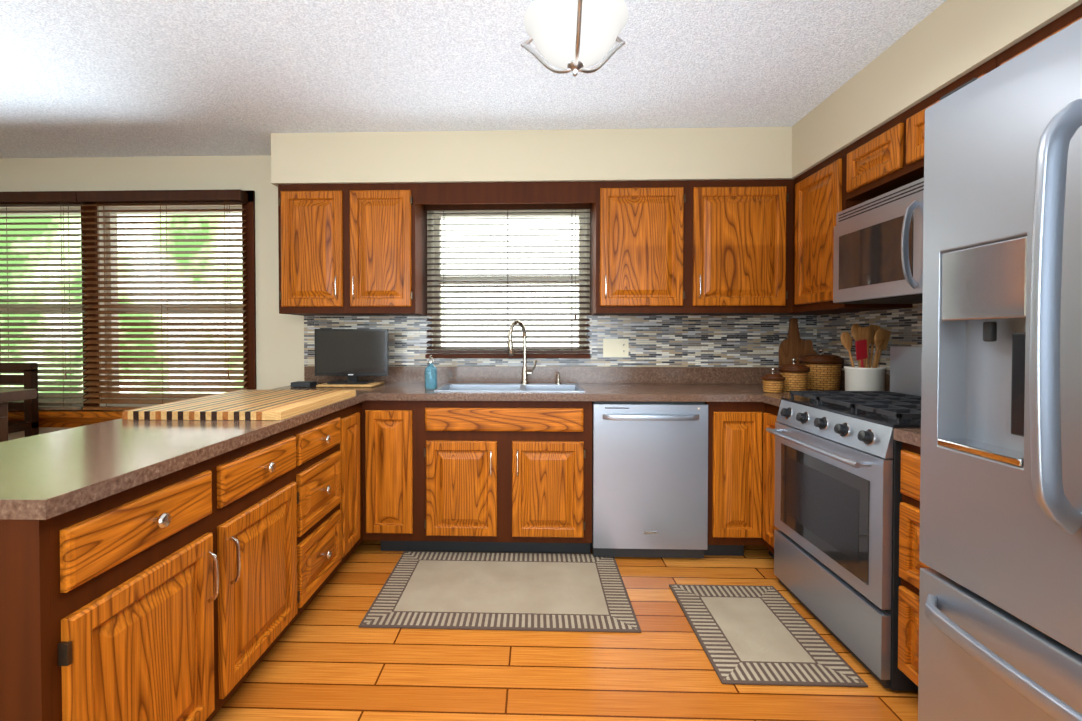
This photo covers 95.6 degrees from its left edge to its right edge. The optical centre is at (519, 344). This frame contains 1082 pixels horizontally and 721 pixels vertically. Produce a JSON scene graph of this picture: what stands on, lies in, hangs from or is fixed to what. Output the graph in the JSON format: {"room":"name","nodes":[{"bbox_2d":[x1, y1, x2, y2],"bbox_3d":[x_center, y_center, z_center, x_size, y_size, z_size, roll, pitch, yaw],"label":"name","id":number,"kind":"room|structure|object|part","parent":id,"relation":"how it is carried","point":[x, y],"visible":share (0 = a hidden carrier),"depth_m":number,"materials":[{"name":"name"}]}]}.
{"room":"kitchen","nodes":[
{"label":"kitchen","id":0,"kind":"room"},
{"bbox_2d":[0,155,652,440],"bbox_3d":[-1.315,-0.061,3.403,6.945,2.440,0.160,0,1,2],"label":"wall","id":1,"kind":"structure","parent":0,"point":[279,350],"depth_m":3.33,"materials":[{"name":"beige paint"}]},
{"bbox_2d":[0,206,82,398],"bbox_3d":[-3.497,-0.282,3.442,1.020,1.360,0.110,0,1,2],"label":"dining room window","id":2,"kind":"structure","parent":1,"relation":"in","point":[24,214],"depth_m":3.43,"materials":[{"name":"beige wood"}]},
{"bbox_2d":[0,191,86,409],"bbox_3d":[-3.497,-0.291,3.326,1.108,1.458,0.090,0,1,2],"label":"window blind","id":3,"kind":"object","parent":2,"relation":"attached to","point":[36,196],"visible":0.77,"depth_m":3.31,"materials":[{"name":"brown wood"}]},
{"bbox_2d":[7,410,125,427],"bbox_3d":[-2.946,0.509,3.331,2.330,0.122,0.099,0,1,2],"label":"window sill","id":4,"kind":"structure","parent":1,"relation":"attached to","point":[64,418],"depth_m":3.33,"materials":[{"name":"brown wood"}]},
{"bbox_2d":[0,190,255,405],"bbox_3d":[-2.938,-0.297,3.414,2.300,1.488,0.130,0,1,2],"label":"dining room window","id":5,"kind":"structure","parent":1,"relation":"in","point":[138,213],"depth_m":3.35,"materials":[{"name":"beige"}]},
{"bbox_3d":[-2.940,-0.297,3.359,2.300,1.488,0.019,0,1,2],"label":"dining room window trim","id":6,"kind":"part","parent":5,"relation":"part of","materials":[{"name":"brown wood"}]},
{"bbox_2d":[77,189,247,409],"bbox_3d":[-2.382,-0.291,3.292,1.106,1.458,0.090,0,1,2],"label":"window blind","id":7,"kind":"object","parent":5,"relation":"attached to","point":[86,198],"visible":0.9,"depth_m":3.29,"materials":[{"name":"brown wood"}]},
{"bbox_2d":[278,183,429,315],"bbox_3d":[-1.044,-0.584,3.130,0.840,0.784,0.348,0,1,2],"label":"upper cabinet","id":8,"kind":"object","parent":1,"relation":"attached to","point":[344,249],"depth_m":2.96,"materials":[{"name":"brown wood"}]},
{"bbox_2d":[425,354,590,357],"bbox_3d":[-0.076,0.076,3.248,1.085,0.026,0.074,0,1,2],"label":"window sill","id":9,"kind":"structure","parent":1,"relation":"attached to","point":[508,356],"depth_m":3.21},
{"bbox_2d":[431,209,586,353],"bbox_3d":[-0.069,-0.430,3.333,1.040,0.980,0.110,0,1,2],"label":"kitchen window","id":10,"kind":"structure","parent":1,"relation":"in","point":[493,215],"depth_m":3.33,"materials":[{"name":"beige"}]},
{"bbox_2d":[425,203,590,352],"bbox_3d":[-0.076,-0.441,3.225,1.082,0.995,0.072,0,1,2],"label":"window blind","id":11,"kind":"object","parent":10,"relation":"attached to","point":[507,207],"visible":0.94,"depth_m":3.22,"materials":[{"name":"brown wood"}]},
{"bbox_2d":[304,366,778,381],"bbox_3d":[0.250,0.202,3.266,3.404,0.107,0.020,0,1,2],"label":"backsplash","id":12,"kind":"structure","parent":1,"relation":"attached to","point":[396,373],"depth_m":3.25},
{"bbox_2d":[304,315,815,366],"bbox_3d":[0.247,-0.047,3.271,3.412,0.384,0.006,0,1,2],"label":"tile backsplash","id":13,"kind":"structure","parent":1,"relation":"attached to","point":[705,340],"depth_m":3.25,"materials":[{"name":"tile"}]},
{"bbox_2d":[603,339,628,356],"bbox_3d":[0.640,0.022,3.252,0.167,0.122,0.010,0,1,2],"label":"electrical outlet plate","id":14,"kind":"object","parent":13,"relation":"attached to","point":[615,347],"visible":1,"depth_m":3.25,"materials":[{"name":"beige plastic"}]},
{"bbox_2d":[586,180,693,314],"bbox_3d":[0.733,-0.583,3.075,0.543,0.784,0.348,0,1,2],"label":"upper cabinet","id":15,"kind":"object","parent":1,"relation":"attached to","point":[642,232],"depth_m":2.91,"materials":[{"name":"brown wood"}]},
{"bbox_2d":[690,180,789,314],"bbox_3d":[1.289,-0.583,3.058,0.568,0.784,0.348,0,1,2],"label":"upper cabinet","id":16,"kind":"object","parent":1,"relation":"attached to","point":[718,248],"depth_m":2.89,"materials":[{"name":"brown wood"}]},
{"bbox_2d":[790,150,912,314],"bbox_3d":[1.760,-0.577,2.644,0.348,0.784,0.490,0,1,2],"label":"upper cabinet","id":17,"kind":"object","parent":1,"relation":"attached to","point":[816,194],"depth_m":2.64,"materials":[{"name":"brown wood"}]},
{"bbox_2d":[840,370,889,390],"bbox_3d":[1.911,0.217,2.240,0.020,0.107,1.928,0,1,2],"label":"backsplash","id":18,"kind":"structure","parent":1,"relation":"attached to","point":[887,377],"depth_m":2.56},
{"bbox_2d":[816,303,921,373],"bbox_3d":[1.921,-0.032,2.232,0.003,0.384,1.920,0,1,2],"label":"tile backsplash","id":19,"kind":"structure","parent":1,"relation":"attached to","point":[904,324],"depth_m":2.68,"materials":[{"name":"tile"}]},
{"bbox_2d":[842,118,906,207],"bbox_3d":[1.747,-0.823,2.199,0.348,0.279,0.390,0,1,2],"label":"upper cabinet","id":20,"kind":"object","parent":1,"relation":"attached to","point":[867,163],"depth_m":2.23,"materials":[{"name":"brown wood"}]},
{"bbox_2d":[833,178,923,303],"bbox_3d":[1.683,-0.412,2.004,0.450,0.440,0.754,0,1,2],"label":"microwave","id":21,"kind":"object","parent":20,"relation":"attached to","point":[878,249],"visible":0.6,"depth_m":2.06,"materials":[{"name":"silver metal"}]},
{"bbox_2d":[894,65,981,183],"bbox_3d":[1.734,-0.817,1.809,0.348,0.279,0.390,0,1,2],"label":"upper cabinet","id":22,"kind":"object","parent":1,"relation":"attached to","point":[909,126],"depth_m":1.96,"materials":[{"name":"brown wood"}]},
{"bbox_2d":[982,4,1081,75],"bbox_3d":[1.719,-0.809,1.303,0.348,0.279,0.623,0,1,2],"label":"upper cabinet","id":23,"kind":"object","parent":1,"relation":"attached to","point":[1075,14],"depth_m":1.49,"materials":[{"name":"brown wood"}]},
{"bbox_2d":[0,0,945,157],"bbox_3d":[-1.397,-1.291,0.730,6.945,0.100,5.550,0,1,2],"label":"ceiling","id":24,"kind":"structure","parent":0,"point":[120,78],"depth_m":2.25,"materials":[{"name":"white paint"}]},
{"bbox_2d":[521,0,627,76],"bbox_3d":[0.189,-1.080,1.639,0.376,0.348,0.392,0,1,2],"label":"ceiling light fixture","id":25,"kind":"object","parent":24,"relation":"attached to","point":[574,36],"visible":1,"depth_m":1.58,"materials":[{"name":"white glass"}]},
{"bbox_2d":[211,540,917,720],"bbox_3d":[-1.397,1.248,0.768,6.945,0.100,5.550,0,1,2],"label":"floor","id":26,"kind":"structure","parent":0,"point":[326,658],"depth_m":1.78,"materials":[{"name":"brown wood"}]},
{"bbox_2d":[0,389,35,441],"bbox_3d":[-3.392,0.715,2.513,1.250,0.915,0.630,0,1,2],"label":"dining table","id":27,"kind":"object","parent":26,"relation":"on","point":[8,395],"visible":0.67,"depth_m":2.71,"materials":[{"name":"brown wood"}]},
{"bbox_2d":[0,363,38,436],"bbox_3d":[-3.449,0.643,3.089,0.440,1.040,0.420,0,1,2],"label":"dining chair","id":28,"kind":"object","parent":26,"relation":"on","point":[29,424],"visible":0.54,"depth_m":3.24,"materials":[{"name":"brown wood"}]},
{"bbox_2d":[0,422,303,720],"bbox_3d":[-1.186,0.754,1.448,0.606,0.867,0.993,0,1,2],"label":"base cabinet","id":29,"kind":"object","parent":26,"relation":"on","point":[168,570],"depth_m":1.21,"materials":[{"name":"brown wood"}]},
{"bbox_2d":[0,394,363,521],"bbox_3d":[-1.180,0.296,1.801,0.636,0.038,1.744,0,1,2],"label":"countertop","id":30,"kind":"structure","parent":29,"relation":"on","point":[40,473],"depth_m":1.29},
{"bbox_2d":[122,390,355,419],"bbox_3d":[-1.158,0.256,2.177,0.596,0.031,0.750,0,1,2],"label":"cutting board","id":31,"kind":"object","parent":30,"relation":"on","point":[259,405],"visible":1,"depth_m":1.96,"materials":[{"name":"brown wood"}]},
{"bbox_2d":[304,406,347,608],"bbox_3d":[-1.164,0.743,2.164,0.606,0.867,0.440,0,1,2],"label":"base cabinet","id":32,"kind":"object","parent":26,"relation":"on","point":[325,435],"depth_m":2.17,"materials":[{"name":"brown wood"}]},
{"bbox_2d":[348,398,367,556],"bbox_3d":[-1.152,0.738,2.547,0.606,0.867,0.325,0,1,2],"label":"base cabinet","id":33,"kind":"object","parent":26,"relation":"on","point":[357,411],"depth_m":2.58,"materials":[{"name":"brown wood"}]},
{"bbox_2d":[368,398,451,550],"bbox_3d":[-0.657,0.731,2.993,0.352,0.867,0.638,0,1,2],"label":"base cabinet","id":34,"kind":"object","parent":26,"relation":"on","point":[410,439],"depth_m":2.68,"materials":[{"name":"brown wood"}]},
{"bbox_2d":[272,382,844,401],"bbox_3d":[0.238,0.280,2.860,3.404,0.038,0.835,0,1,2],"label":"countertop","id":35,"kind":"structure","parent":34,"relation":"on","point":[594,391],"depth_m":2.71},
{"bbox_2d":[291,381,316,386],"bbox_3d":[-1.329,0.244,3.027,0.120,0.029,0.100,0,1,2],"label":"box","id":36,"kind":"object","parent":35,"relation":"on","point":[304,384],"visible":0.92,"depth_m":2.98,"materials":[{"name":"black plastic"}]},
{"bbox_2d":[316,381,384,386],"bbox_3d":[-1.060,0.250,3.099,0.345,0.015,0.260,0,1,2],"label":"board","id":37,"kind":"object","parent":35,"relation":"on","point":[374,383],"visible":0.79,"depth_m":2.98,"materials":[{"name":"brown wood"}]},
{"bbox_2d":[314,329,388,383],"bbox_3d":[-1.059,0.071,3.091,0.460,0.340,0.150,0,1,2],"label":"tv monitor","id":38,"kind":"object","parent":37,"relation":"on","point":[352,354],"visible":1,"depth_m":3.08,"materials":[{"name":"black plastic"}]},
{"bbox_2d":[425,355,436,388],"bbox_3d":[-0.525,0.162,2.909,0.074,0.197,0.079,0,1,2],"label":"soap bottle","id":39,"kind":"object","parent":35,"relation":"on","point":[430,376],"visible":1,"depth_m":2.88,"materials":[{"name":"blue glass"}]},
{"bbox_2d":[434,383,584,391],"bbox_3d":[-0.050,0.351,2.974,0.848,0.192,0.448,0,1,2],"label":"sink","id":40,"kind":"object","parent":35,"relation":"in","point":[540,387],"visible":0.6,"depth_m":3.11,"materials":[{"name":"silver metal"}]},
{"bbox_2d":[555,372,560,383],"bbox_3d":[0.249,0.214,3.122,0.039,0.077,0.072,0,1,2],"label":"soap pump","id":41,"kind":"object","parent":40,"relation":"on","point":[558,379],"visible":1,"depth_m":3.13,"materials":[{"name":"silver metal"}]},
{"bbox_2d":[508,320,536,383],"bbox_3d":[0.023,0.050,3.066,0.180,0.406,0.210,0,1,2],"label":"faucet","id":42,"kind":"object","parent":35,"relation":"on","point":[525,372],"visible":1,"depth_m":3.13,"materials":[{"name":"silver metal"}]},
{"bbox_2d":[761,368,785,392],"bbox_3d":[1.407,0.195,2.722,0.122,0.136,0.122,0,1,2],"label":"basket","id":43,"kind":"object","parent":35,"relation":"on","point":[773,382],"visible":1,"depth_m":2.68,"materials":[{"name":"brown wicker"}]},
{"bbox_2d":[779,318,804,373],"bbox_3d":[1.787,0.040,3.194,0.190,0.430,0.016,0,-1,2],"label":"paddle board","id":44,"kind":"object","parent":35,"relation":"on","point":[791,346],"visible":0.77,"depth_m":3.19,"materials":[{"name":"brown wood"}]},
{"bbox_2d":[778,358,809,391],"bbox_3d":[1.560,0.169,2.787,0.158,0.186,0.158,0,1,2],"label":"basket","id":45,"kind":"object","parent":35,"relation":"on","point":[795,375],"visible":0.88,"depth_m":2.73,"materials":[{"name":"brown wicker"}]},
{"bbox_2d":[797,340,816,363],"bbox_3d":[1.856,0.112,3.152,0.130,0.286,0.016,0,0,2],"label":"paddle board","id":46,"kind":"object","parent":35,"relation":"on","point":[808,348],"visible":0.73,"depth_m":3.14,"materials":[{"name":"brown wood"}]},
{"bbox_2d":[799,349,843,389],"bbox_3d":[1.788,0.142,2.909,0.226,0.236,0.226,0,1,2],"label":"basket","id":47,"kind":"object","parent":35,"relation":"on","point":[824,373],"visible":0.98,"depth_m":2.82,"materials":[{"name":"brown wicker"}]},
{"bbox_2d":[840,324,890,390],"bbox_3d":[1.792,0.078,2.538,0.224,0.376,0.180,0,1,2],"label":"utensil crock","id":48,"kind":"object","parent":35,"relation":"on","point":[862,376],"visible":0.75,"depth_m":2.49,"materials":[{"name":"beige"}]},
{"bbox_2d":[359,551,640,632],"bbox_3d":[-0.074,1.169,2.382,1.170,0.008,0.720,0,1,2],"label":"area rug","id":49,"kind":"object","parent":26,"relation":"on","point":[570,592],"visible":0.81,"depth_m":2.29,"materials":[{"name":"beige fabric"}]},
{"bbox_2d":[704,398,759,555],"bbox_3d":[1.162,0.732,2.937,0.288,0.867,0.638,0,1,2],"label":"base cabinet","id":50,"kind":"object","parent":26,"relation":"on","point":[733,423],"depth_m":2.62,"materials":[{"name":"brown wood"}]},
{"bbox_2d":[590,401,707,557],"bbox_3d":[0.710,0.730,2.897,0.607,0.848,0.629,0,1,2],"label":"dishwasher","id":51,"kind":"object","parent":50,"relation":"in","point":[649,479],"visible":1,"depth_m":2.62,"materials":[{"name":"silver metal"}]},
{"bbox_2d":[669,584,867,686],"bbox_3d":[0.966,1.174,2.040,0.500,0.008,0.680,0,1,2],"label":"area rug","id":52,"kind":"object","parent":26,"relation":"on","point":[756,635],"visible":1,"depth_m":1.95,"materials":[{"name":"beige fabric"}]},
{"bbox_2d":[760,398,780,557],"bbox_3d":[1.610,0.738,2.515,0.638,0.867,0.217,0,1,2],"label":"base cabinet","id":53,"kind":"object","parent":26,"relation":"on","point":[768,410],"depth_m":2.56,"materials":[{"name":"brown wood"}]},
{"bbox_2d":[766,346,921,690],"bbox_3d":[1.541,0.591,2.023,0.733,1.153,0.754,0,1,2],"label":"range","id":54,"kind":"object","parent":26,"relation":"on","point":[838,497],"visible":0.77,"depth_m":1.90,"materials":[{"name":"silver metal"}]},
{"bbox_2d":[893,434,930,685],"bbox_3d":[1.578,0.754,1.468,0.638,0.867,0.347,0,1,2],"label":"base cabinet","id":55,"kind":"object","parent":26,"relation":"on","point":[910,565],"depth_m":1.60,"materials":[{"name":"brown wood"}]},
{"bbox_2d":[893,428,920,441],"bbox_3d":[1.573,0.301,1.461,0.649,0.038,0.347,0,1,2],"label":"countertop","id":56,"kind":"structure","parent":55,"relation":"on","point":[914,433],"depth_m":1.60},
{"bbox_2d":[918,18,1081,720],"bbox_3d":[1.399,0.288,0.853,0.902,1.818,0.836,0,1,2],"label":"fridge","id":57,"kind":"object","parent":26,"relation":"on","point":[1000,602],"visible":1,"depth_m":1.06,"materials":[{"name":"grey metal"}]},
{"bbox_2d":[271,0,1081,186],"bbox_3d":[0.183,-1.106,1.685,3.445,0.299,3.150,0,1,2],"label":"soffit","id":58,"kind":"structure","parent":0,"point":[944,44],"depth_m":2.88,"materials":[{"name":"beige paint"}]},
{"label":"outside","id":59,"kind":"structure","parent":0,"visible":0},
{"bbox_2d":[0,214,578,392],"bbox_3d":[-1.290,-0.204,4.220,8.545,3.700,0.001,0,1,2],"label":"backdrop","id":60,"kind":"structure","parent":59,"point":[502,232],"depth_m":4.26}
]}

